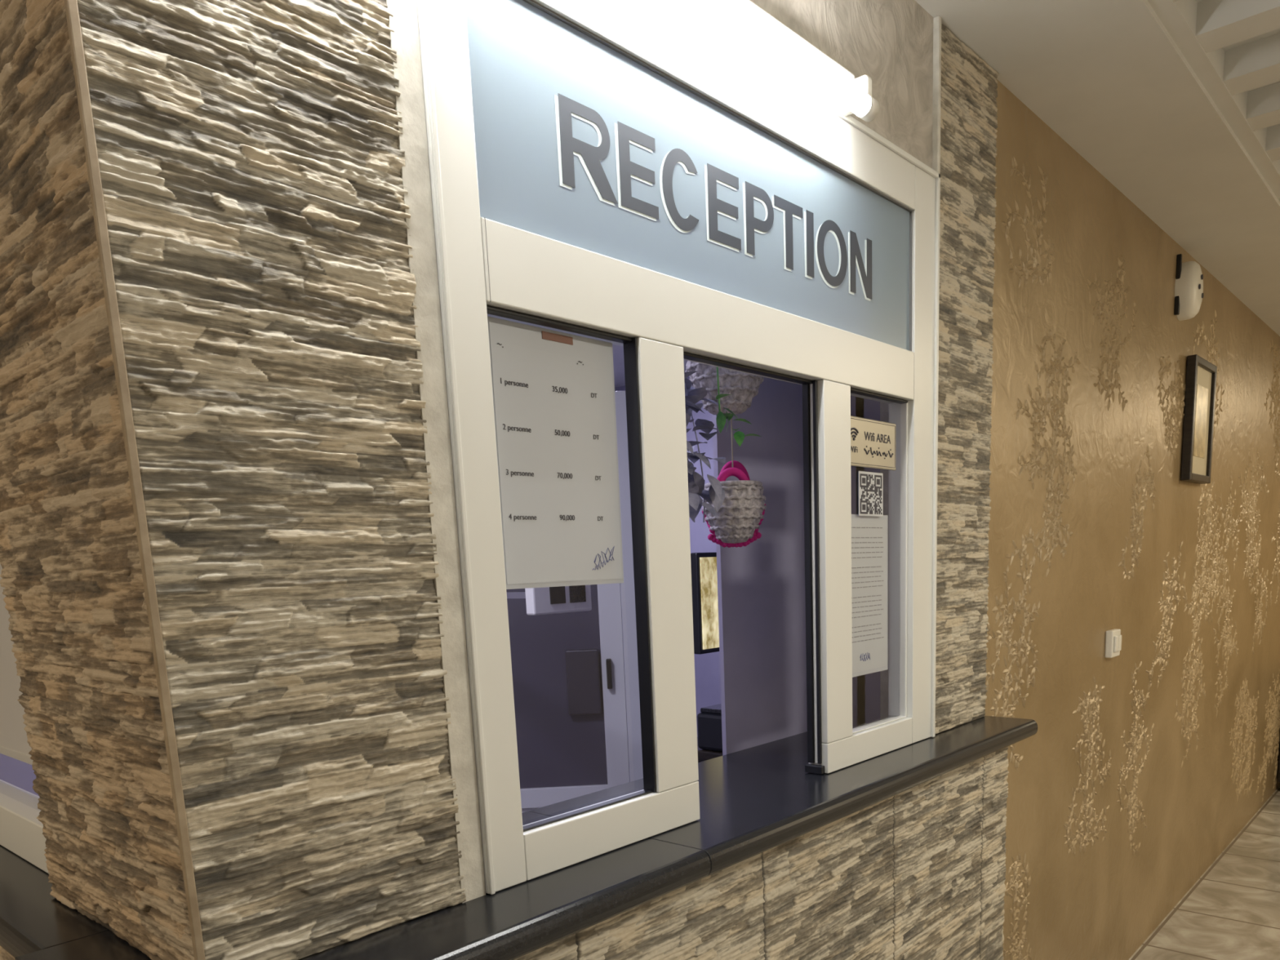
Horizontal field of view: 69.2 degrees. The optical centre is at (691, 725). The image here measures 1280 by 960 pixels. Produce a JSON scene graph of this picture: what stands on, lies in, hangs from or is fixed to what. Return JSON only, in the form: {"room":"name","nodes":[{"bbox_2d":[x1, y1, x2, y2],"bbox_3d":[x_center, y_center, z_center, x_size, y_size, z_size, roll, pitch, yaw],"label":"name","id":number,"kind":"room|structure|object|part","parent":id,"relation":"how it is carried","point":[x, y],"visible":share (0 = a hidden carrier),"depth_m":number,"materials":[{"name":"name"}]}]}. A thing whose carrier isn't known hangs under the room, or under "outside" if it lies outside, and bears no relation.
{"room":"hotel lobby","nodes":[
{"label":"hotel lobby","id":0,"kind":"room"},
{"bbox_2d":[0,591,630,795],"bbox_3d":[-1.597,-0.420,4.163,0.100,2.475,3.540,6,13,40],"label":"wall","id":1,"kind":"structure","parent":0,"point":[20,774],"depth_m":3.26,"materials":[{"name":"purple paint"}]},
{"bbox_2d":[0,0,1008,959],"bbox_3d":[-0.594,-0.095,2.083,1.961,2.475,1.809,6,13,40],"label":"wall","id":2,"kind":"structure","parent":0,"point":[251,162],"depth_m":0.90,"materials":[{"name":"stone"}]},
{"bbox_2d":[0,779,49,873],"bbox_3d":[-1.302,0.112,1.644,1.285,0.067,0.055,6,13,40],"label":"window frame","id":3,"kind":"structure","parent":2,"relation":"attached to","point":[21,832],"depth_m":1.32,"materials":[{"name":"white metal"}]},
{"bbox_2d":[64,0,205,959],"bbox_3d":[-0.480,-0.425,0.748,0.007,1.375,0.008,6,13,40],"label":"trim","id":4,"kind":"structure","parent":2,"relation":"attached to","point":[73,20],"depth_m":0.78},
{"bbox_2d":[850,395,880,728],"bbox_3d":[0.354,-0.673,1.996,0.144,1.375,0.040,6,13,40],"label":"door frame","id":5,"kind":"structure","parent":2,"relation":"attached to","point":[871,407],"depth_m":2.04,"materials":[{"name":"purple paint"}]},
{"bbox_2d":[895,883,1006,959],"bbox_3d":[0.181,0.861,1.610,0.008,0.700,1.800,6,13,40],"label":"stone","id":6,"kind":"object","parent":2,"relation":"attached to","point":[977,933],"visible":1,"depth_m":2.09,"materials":[{"name":"beige stone"}]},
{"bbox_2d":[506,584,591,615],"bbox_3d":[-1.040,-0.475,3.412,1.704,0.110,0.240,6,13,40],"label":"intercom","id":7,"kind":"object","parent":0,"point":[560,599],"visible":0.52,"depth_m":2.85,"materials":[{"name":"white plastic"}]},
{"bbox_2d":[614,376,720,737],"bbox_3d":[0.664,-0.580,4.604,2.940,2.475,0.100,6,13,40],"label":"wall","id":8,"kind":"structure","parent":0,"point":[707,666],"depth_m":5.02,"materials":[{"name":"purple paint"}]},
{"bbox_2d":[690,551,719,654],"bbox_3d":[0.160,-0.278,3.142,0.130,0.612,0.465,6,13,40],"label":"picture frame","id":9,"kind":"object","parent":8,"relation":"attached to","point":[704,565],"visible":0.19,"depth_m":2.95,"materials":[{"name":"black wood"}]},
{"bbox_2d":[699,556,719,649],"bbox_3d":[0.175,-0.419,3.100,0.004,0.290,0.439,6,13,40],"label":"picture","id":10,"kind":"object","parent":9,"relation":"attached to","point":[708,603],"depth_m":2.96},
{"bbox_2d":[701,417,766,547],"bbox_3d":[0.075,-0.442,1.679,0.119,0.235,0.118,-1,10,7],"label":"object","id":11,"kind":"object","parent":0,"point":[740,515],"visible":0.88,"depth_m":1.65,"materials":[{"name":"woven straw"},{"name":"pink yarn"}]},
{"bbox_3d":[0.073,-0.512,1.667,0.002,0.092,0.003,6,13,40],"label":"hanging cord","id":12,"kind":"part","parent":11,"relation":"part of","materials":[{"name":"fabric"}]},
{"bbox_3d":[0.073,-0.439,1.650,0.064,0.039,0.015,-2,10,1],"label":"handle","id":13,"kind":"part","parent":11,"relation":"part of","materials":[{"name":"pink"}]},
{"bbox_3d":[0.078,-0.458,1.706,0.064,0.057,0.015,-2,10,1],"label":"handle","id":14,"kind":"part","parent":11,"relation":"part of","materials":[{"name":"pink"}]},
{"bbox_2d":[711,377,807,755],"bbox_3d":[0.637,-0.214,2.508,0.010,2.475,1.770,6,13,40],"label":"wall","id":15,"kind":"structure","parent":0,"point":[761,584],"depth_m":1.92,"materials":[{"name":"purple paint"}]},
{"bbox_2d":[655,0,940,177],"bbox_3d":[0.099,-0.964,1.345,0.006,0.009,1.160,6,13,40],"label":"head lip","id":16,"kind":"object","parent":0,"point":[669,4],"depth_m":1.39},
{"bbox_2d":[880,15,941,719],"bbox_3d":[0.444,-0.659,1.895,0.126,1.375,0.011,6,13,40],"label":"column plaster edge","id":17,"kind":"object","parent":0,"point":[936,20],"depth_m":1.77,"materials":[{"name":"white paint"}]},
{"bbox_2d":[612,0,1279,387],"bbox_3d":[0.267,-1.727,3.707,3.500,0.120,11.600,6,13,40],"label":"soffit","id":18,"kind":"structure","parent":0,"point":[1108,77],"depth_m":2.17,"materials":[{"name":"paint"}]},
{"bbox_2d":[684,366,760,522],"bbox_3d":[-0.014,-0.793,1.453,0.181,0.926,0.165,4,12,32],"label":"trailing houseplant","id":19,"kind":"object","parent":18,"relation":"hanging from","point":[716,494],"visible":0.34,"depth_m":1.52,"materials":[{"name":"green plant"}]},
{"bbox_3d":[0.001,-0.495,1.561,0.022,0.300,0.032,6,13,40],"label":"stem","id":20,"kind":"part","parent":19,"relation":"part of","materials":[{"name":"grey plant"}]},
{"bbox_2d":[684,360,764,414],"bbox_3d":[0.051,-0.916,1.588,0.144,0.735,0.145,-3,10,-4],"label":"straw basket","id":21,"kind":"object","parent":18,"relation":"hanging from","point":[743,387],"visible":0.49,"depth_m":1.60,"materials":[{"name":"beige wicker"}]},
{"bbox_2d":[1147,0,1279,201],"bbox_3d":[1.610,-1.583,2.566,0.035,0.108,11.600,6,13,40],"label":"soffit edge","id":22,"kind":"object","parent":18,"relation":"attached to","point":[1179,18],"visible":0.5,"depth_m":2.03,"materials":[{"name":"paint"}]},
{"bbox_2d":[935,23,999,733],"bbox_3d":[0.581,-0.676,1.966,0.010,1.375,0.279,6,13,40],"label":"column stone","id":23,"kind":"structure","parent":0,"point":[969,92],"depth_m":1.96,"materials":[{"name":"beige stone"}]},
{"bbox_2d":[671,0,1279,959],"bbox_3d":[2.458,-0.596,4.317,0.154,2.475,8.594,6,13,40],"label":"wall","id":24,"kind":"structure","parent":0,"point":[1142,765],"depth_m":2.80,"materials":[{"name":"beige paint"}]},
{"bbox_2d":[532,0,915,210],"bbox_3d":[0.066,-0.927,1.359,0.056,0.084,1.010,6,13,40],"label":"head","id":25,"kind":"object","parent":24,"relation":"attached to","point":[648,31],"visible":0.75,"depth_m":1.32},
{"bbox_2d":[672,0,879,121],"bbox_3d":[-0.119,-0.918,1.053,0.082,0.075,1.216,6,13,40],"label":"lamp","id":26,"kind":"object","parent":24,"relation":"attached to","point":[743,21],"visible":0.98,"depth_m":1.32,"materials":[{"name":"white"}]},
{"bbox_2d":[855,396,865,727],"bbox_3d":[1.059,-0.288,2.843,0.020,2.475,2.100,6,13,40],"label":"lining","id":27,"kind":"object","parent":24,"relation":"attached to","point":[858,415],"visible":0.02,"depth_m":2.07,"materials":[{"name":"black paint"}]},
{"bbox_2d":[1105,628,1121,657],"bbox_3d":[1.316,-0.256,2.882,0.029,0.084,0.082,6,13,40],"label":"light switch","id":28,"kind":"object","parent":24,"relation":"attached to","point":[1113,637],"visible":1,"depth_m":2.86,"materials":[{"name":"white plastic"}]},
{"bbox_2d":[1173,253,1204,320],"bbox_3d":[1.697,-1.484,3.142,0.066,0.197,0.151,6,13,40],"label":"fire alarm","id":29,"kind":"object","parent":24,"relation":"attached to","point":[1188,286],"depth_m":3.10,"materials":[{"name":"white plastic"}]},
{"bbox_2d":[1180,354,1217,484],"bbox_3d":[1.882,-1.123,3.431,0.032,0.430,0.320,6,13,40],"label":"picture frame","id":30,"kind":"object","parent":24,"relation":"attached to","point":[1201,374],"visible":1,"depth_m":3.40,"materials":[{"name":"black wood"}]},
{"bbox_2d":[1192,383,1208,458],"bbox_3d":[1.886,-1.123,3.427,0.002,0.250,0.170,6,13,40],"label":"print","id":31,"kind":"object","parent":30,"relation":"attached to","point":[1200,426],"depth_m":3.43},
{"bbox_2d":[1128,786,1279,959],"bbox_3d":[1.260,0.871,3.511,5.700,0.050,11.800,6,13,40],"label":"floor","id":32,"kind":"structure","parent":0,"point":[1232,912],"depth_m":3.83,"materials":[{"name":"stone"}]},
{"bbox_2d":[1277,751,1279,782],"bbox_3d":[3.850,0.017,5.609,0.393,0.725,0.610,6,13,40],"label":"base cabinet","id":33,"kind":"object","parent":32,"relation":"on","point":[1278,774],"visible":1,"depth_m":5.57,"materials":[{"name":"black wood"}]},
{"bbox_2d":[1173,0,1279,161],"bbox_3d":[2.023,-1.527,2.130,1.165,0.110,11.250,6,13,40],"label":"ceiling","id":34,"kind":"structure","parent":0,"point":[1247,31],"depth_m":1.99,"materials":[{"name":"paint"}]},
{"bbox_3d":[-0.484,0.908,3.508,2.660,0.004,3.480,6,13,40],"label":"floor","id":35,"kind":"structure","parent":0,"visible":0},
{"bbox_2d":[521,807,539,813],"bbox_3d":[-0.582,0.578,3.860,0.500,0.500,0.016,-3,10,-3],"label":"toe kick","id":36,"kind":"object","parent":35,"relation":"on","point":[523,810],"visible":0.02,"depth_m":3.81,"materials":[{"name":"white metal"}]},
{"bbox_2d":[597,582,629,788],"bbox_3d":[-0.315,-0.211,3.726,0.090,2.080,0.075,-3,10,-3],"label":"stile","id":37,"kind":"object","parent":35,"relation":"on","point":[609,598],"depth_m":3.73,"materials":[{"name":"white metal"}]},
{"bbox_2d":[564,648,601,715],"bbox_3d":[-0.433,-0.174,3.715,0.130,0.260,0.036,-3,10,-3],"label":"case","id":38,"kind":"object","parent":37,"relation":"attached to","point":[582,666],"visible":1,"depth_m":3.70,"materials":[{"name":"grey"}]},
{"bbox_3d":[-0.329,-0.206,3.703,0.020,0.120,0.030,-3,10,-3],"label":"handle","id":39,"kind":"part","parent":37,"relation":"part of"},
{"bbox_2d":[614,391,643,782],"bbox_3d":[-0.191,-0.238,3.742,0.158,2.120,0.060,-3,10,-3],"label":"door frame","id":40,"kind":"structure","parent":35,"relation":"on","point":[627,588],"depth_m":3.67,"materials":[{"name":"white metal"}]},
{"bbox_2d":[697,737,722,762],"bbox_3d":[0.330,0.460,3.277,0.380,0.898,0.830,6,13,40],"label":"reception desk","id":41,"kind":"object","parent":35,"relation":"on","point":[703,754],"visible":0.02,"depth_m":2.89,"materials":[{"name":"black wood"}]},
{"bbox_2d":[697,703,722,751],"bbox_3d":[0.150,0.003,2.930,0.185,0.132,0.200,6,13,40],"label":"printer","id":42,"kind":"object","parent":41,"relation":"on","point":[709,720],"visible":0.2,"depth_m":2.88,"materials":[{"name":"black plastic"}]},
{"bbox_3d":[0.133,-0.056,2.933,0.125,0.015,0.180,6,13,40],"label":"lid","id":43,"kind":"part","parent":42,"relation":"part of","materials":[{"name":"black plastic"}]},
{"bbox_3d":[0.106,0.676,1.637,0.169,1.060,1.794,6,13,40],"label":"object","id":44,"kind":"object","parent":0,"visible":0},
{"bbox_2d":[0,715,1037,959],"bbox_3d":[-0.579,0.065,2.078,2.017,0.038,1.875,6,13,40],"label":"counter ledge","id":45,"kind":"object","parent":44,"relation":"on","point":[753,801],"visible":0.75,"depth_m":1.23,"materials":[{"name":"black stone"}]},
{"bbox_2d":[416,0,526,894],"bbox_3d":[-0.261,-0.346,1.046,0.060,1.098,0.058,6,13,40],"label":"window frame post","id":46,"kind":"object","parent":45,"relation":"on","point":[447,18],"depth_m":1.03,"materials":[{"name":"white wood"}]},
{"bbox_3d":[-0.257,-0.340,1.009,0.004,1.098,0.006,6,13,40],"label":"left stile lip","id":47,"kind":"part","parent":46,"relation":"part of","materials":[{"name":"white plastic"}]},
{"bbox_2d":[480,217,914,403],"bbox_3d":[0.078,-0.595,1.417,0.056,0.087,1.010,6,13,40],"label":"transom","id":48,"kind":"object","parent":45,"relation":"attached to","point":[531,273],"visible":0.74,"depth_m":1.25,"materials":[{"name":"white metal"}]},
{"bbox_2d":[484,217,490,302],"bbox_3d":[-0.226,-0.516,1.026,0.001,0.087,0.001,6,13,40],"label":"seam","id":49,"kind":"object","parent":48,"relation":"attached to","point":[484,217],"visible":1,"depth_m":1.02,"materials":[{"name":"grey"}]},
{"bbox_2d":[465,0,909,350],"bbox_3d":[0.084,-0.760,1.377,0.006,0.251,1.011,6,13,40],"label":"sign","id":50,"kind":"object","parent":48,"relation":"on","point":[579,143],"visible":1,"depth_m":1.24,"materials":[{"name":"blue plastic"}]},
{"bbox_2d":[486,0,912,880],"bbox_3d":[0.091,-0.386,1.449,0.042,1.014,1.010,6,13,40],"label":"window","id":51,"kind":"structure","parent":45,"relation":"on","point":[811,768],"depth_m":1.29,"materials":[{"name":"white aluminium"},{"name":"clear glass"}]},
{"bbox_2d":[522,789,652,831],"bbox_3d":[-0.139,0.112,1.237,0.014,0.002,0.244,6,13,40],"label":"bead","id":52,"kind":"object","parent":51,"relation":"on","point":[568,815],"visible":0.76,"depth_m":1.23,"materials":[{"name":"white wood"}]},
{"bbox_3d":[-0.109,0.136,1.276,0.036,0.059,0.333,6,13,40],"label":"sash bottom","id":53,"kind":"part","parent":51,"relation":"part of","materials":[{"name":"white plastic"}]},
{"bbox_2d":[636,337,698,792],"bbox_3d":[-0.039,-0.215,1.307,0.028,0.614,0.088,6,13,40],"label":"post","id":54,"kind":"object","parent":51,"relation":"on","point":[660,365],"visible":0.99,"depth_m":1.29,"materials":[{"name":"white wood"}]},
{"bbox_2d":[622,337,656,792],"bbox_3d":[-0.070,-0.208,1.274,0.024,0.614,0.003,6,13,40],"label":"window frame edge","id":55,"kind":"object","parent":54,"relation":"attached to","point":[630,354],"visible":0.96,"depth_m":1.27,"materials":[{"name":"black metal"}]},
{"bbox_2d":[802,384,814,763],"bbox_3d":[0.205,-0.256,1.619,0.013,0.657,0.005,6,13,40],"label":"window frame edge","id":56,"kind":"object","parent":51,"relation":"on","point":[806,388],"visible":0.93,"depth_m":1.61,"materials":[{"name":"black metal"}]},
{"bbox_2d":[809,383,817,763],"bbox_3d":[0.214,-0.255,1.614,0.006,0.657,0.002,6,13,40],"label":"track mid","id":57,"kind":"object","parent":51,"relation":"on","point":[811,384],"visible":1,"depth_m":1.61,"materials":[{"name":"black metal"}]},
{"bbox_2d":[812,380,822,764],"bbox_3d":[0.219,-0.255,1.608,0.007,0.657,0.005,6,13,40],"label":"track","id":58,"kind":"object","parent":51,"relation":"on","point":[815,382],"visible":1,"depth_m":1.60,"materials":[{"name":"black metal"}]},
{"bbox_2d":[809,379,852,743],"bbox_3d":[0.244,-0.281,1.643,0.042,0.619,0.086,6,13,40],"label":"post","id":59,"kind":"object","parent":51,"relation":"on","point":[833,398],"visible":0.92,"depth_m":1.62,"materials":[{"name":"white wood"}]},
{"bbox_3d":[0.332,0.034,1.788,0.042,0.054,0.320,6,13,40],"label":"sash bottom","id":60,"kind":"part","parent":51,"relation":"part of","materials":[{"name":"white plastic"}]},
{"bbox_2d":[852,715,906,733],"bbox_3d":[0.360,-0.001,1.812,0.016,0.002,0.228,6,13,40],"label":"bead","id":61,"kind":"object","parent":51,"relation":"on","point":[898,717],"visible":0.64,"depth_m":1.81,"materials":[{"name":"white metal"}]},
{"label":"window","id":62,"kind":"structure","parent":51,"relation":"attached to","visible":0},
{"bbox_2d":[487,315,623,589],"bbox_3d":[-0.170,-0.332,1.161,0.003,0.312,0.223,6,13,40],"label":"notice","id":63,"kind":"object","parent":62,"relation":"attached to","point":[553,391],"visible":0.99,"depth_m":1.16,"materials":[{"name":"grey paper"}]},
{"label":"window","id":64,"kind":"structure","parent":51,"relation":"attached to","visible":0},
{"bbox_2d":[851,514,888,677],"bbox_3d":[0.329,-0.246,1.760,0.003,0.302,0.185,6,13,40],"label":"notice","id":65,"kind":"object","parent":64,"relation":"attached to","point":[869,534],"visible":0.71,"depth_m":1.77,"materials":[{"name":"grey paper"}]},
{"bbox_2d":[857,471,883,516],"bbox_3d":[0.337,-0.433,1.735,0.002,0.080,0.089,6,13,40],"label":"sticker","id":66,"kind":"object","parent":64,"relation":"attached to","point":[870,485],"visible":1,"depth_m":1.73,"materials":[{"name":"grey paper"}]},
{"bbox_2d":[850,415,895,470],"bbox_3d":[0.333,-0.521,1.714,0.007,0.087,0.186,6,13,40],"label":"sign","id":67,"kind":"object","parent":64,"relation":"attached to","point":[873,442],"visible":0.97,"depth_m":1.71,"materials":[{"name":"beige paper"}]},
{"bbox_2d":[888,402,907,716],"bbox_3d":[0.414,-0.324,1.854,0.039,0.619,0.006,6,13,40],"label":"window frame","id":68,"kind":"structure","parent":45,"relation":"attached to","point":[898,412],"depth_m":1.85,"materials":[{"name":"white metal"}]},
{"bbox_2d":[909,211,912,351],"bbox_3d":[0.412,-0.838,1.752,0.011,0.250,0.002,6,13,40],"label":"bead","id":69,"kind":"object","parent":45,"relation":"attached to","point":[911,212],"visible":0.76,"depth_m":1.75,"materials":[{"name":"grey"}]},
{"bbox_2d":[888,165,940,743],"bbox_3d":[0.444,-0.512,1.855,0.062,1.098,0.091,6,13,40],"label":"window frame post","id":70,"kind":"object","parent":45,"relation":"on","point":[921,409],"depth_m":1.83,"materials":[{"name":"white metal"}]},
{"bbox_3d":[0.492,-0.516,1.867,0.006,1.098,0.009,6,13,40],"label":"right stile lip","id":71,"kind":"part","parent":70,"relation":"part of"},
{"bbox_3d":[-0.556,-0.467,1.007,0.443,1.375,0.290,6,13,40],"label":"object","id":72,"kind":"object","parent":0,"visible":0},
{"bbox_2d":[386,0,485,902],"bbox_3d":[-0.322,-0.342,1.038,0.120,1.100,0.034,6,13,40],"label":"plaster reveal","id":73,"kind":"object","parent":72,"relation":"attached to","point":[405,39],"visible":0.33,"depth_m":1.00,"materials":[{"name":"white paint"}]},
{"bbox_3d":[-1.339,-0.888,1.470,1.285,0.100,0.055,6,13,40],"label":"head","id":74,"kind":"object","parent":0,"visible":0},
{"bbox_2d":[0,564,33,764],"bbox_3d":[-1.290,-0.427,1.576,1.280,0.938,0.032,6,13,40],"label":"poster","id":75,"kind":"object","parent":74,"relation":"attached to","point":[14,744],"visible":0.02,"depth_m":1.47,"materials":[{"name":"white paper"}]},
{"bbox_3d":[-0.646,-1.184,3.553,0.500,0.080,0.045,-3,10,-3],"label":"door","id":76,"kind":"structure","parent":0,"visible":0},
{"bbox_2d":[520,784,608,808],"bbox_3d":[-0.592,0.292,3.810,0.500,0.080,0.045,-3,10,-3],"label":"rail","id":77,"kind":"object","parent":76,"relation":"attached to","point":[531,797],"visible":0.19,"depth_m":3.79,"materials":[{"name":"white metal"}]},
{"bbox_2d":[506,584,607,788],"bbox_3d":[-0.619,-0.446,3.681,0.500,1.420,0.010,-3,10,-3],"label":"door","id":78,"kind":"structure","parent":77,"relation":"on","point":[556,748],"depth_m":3.74,"materials":[{"name":"grey"}]}
]}

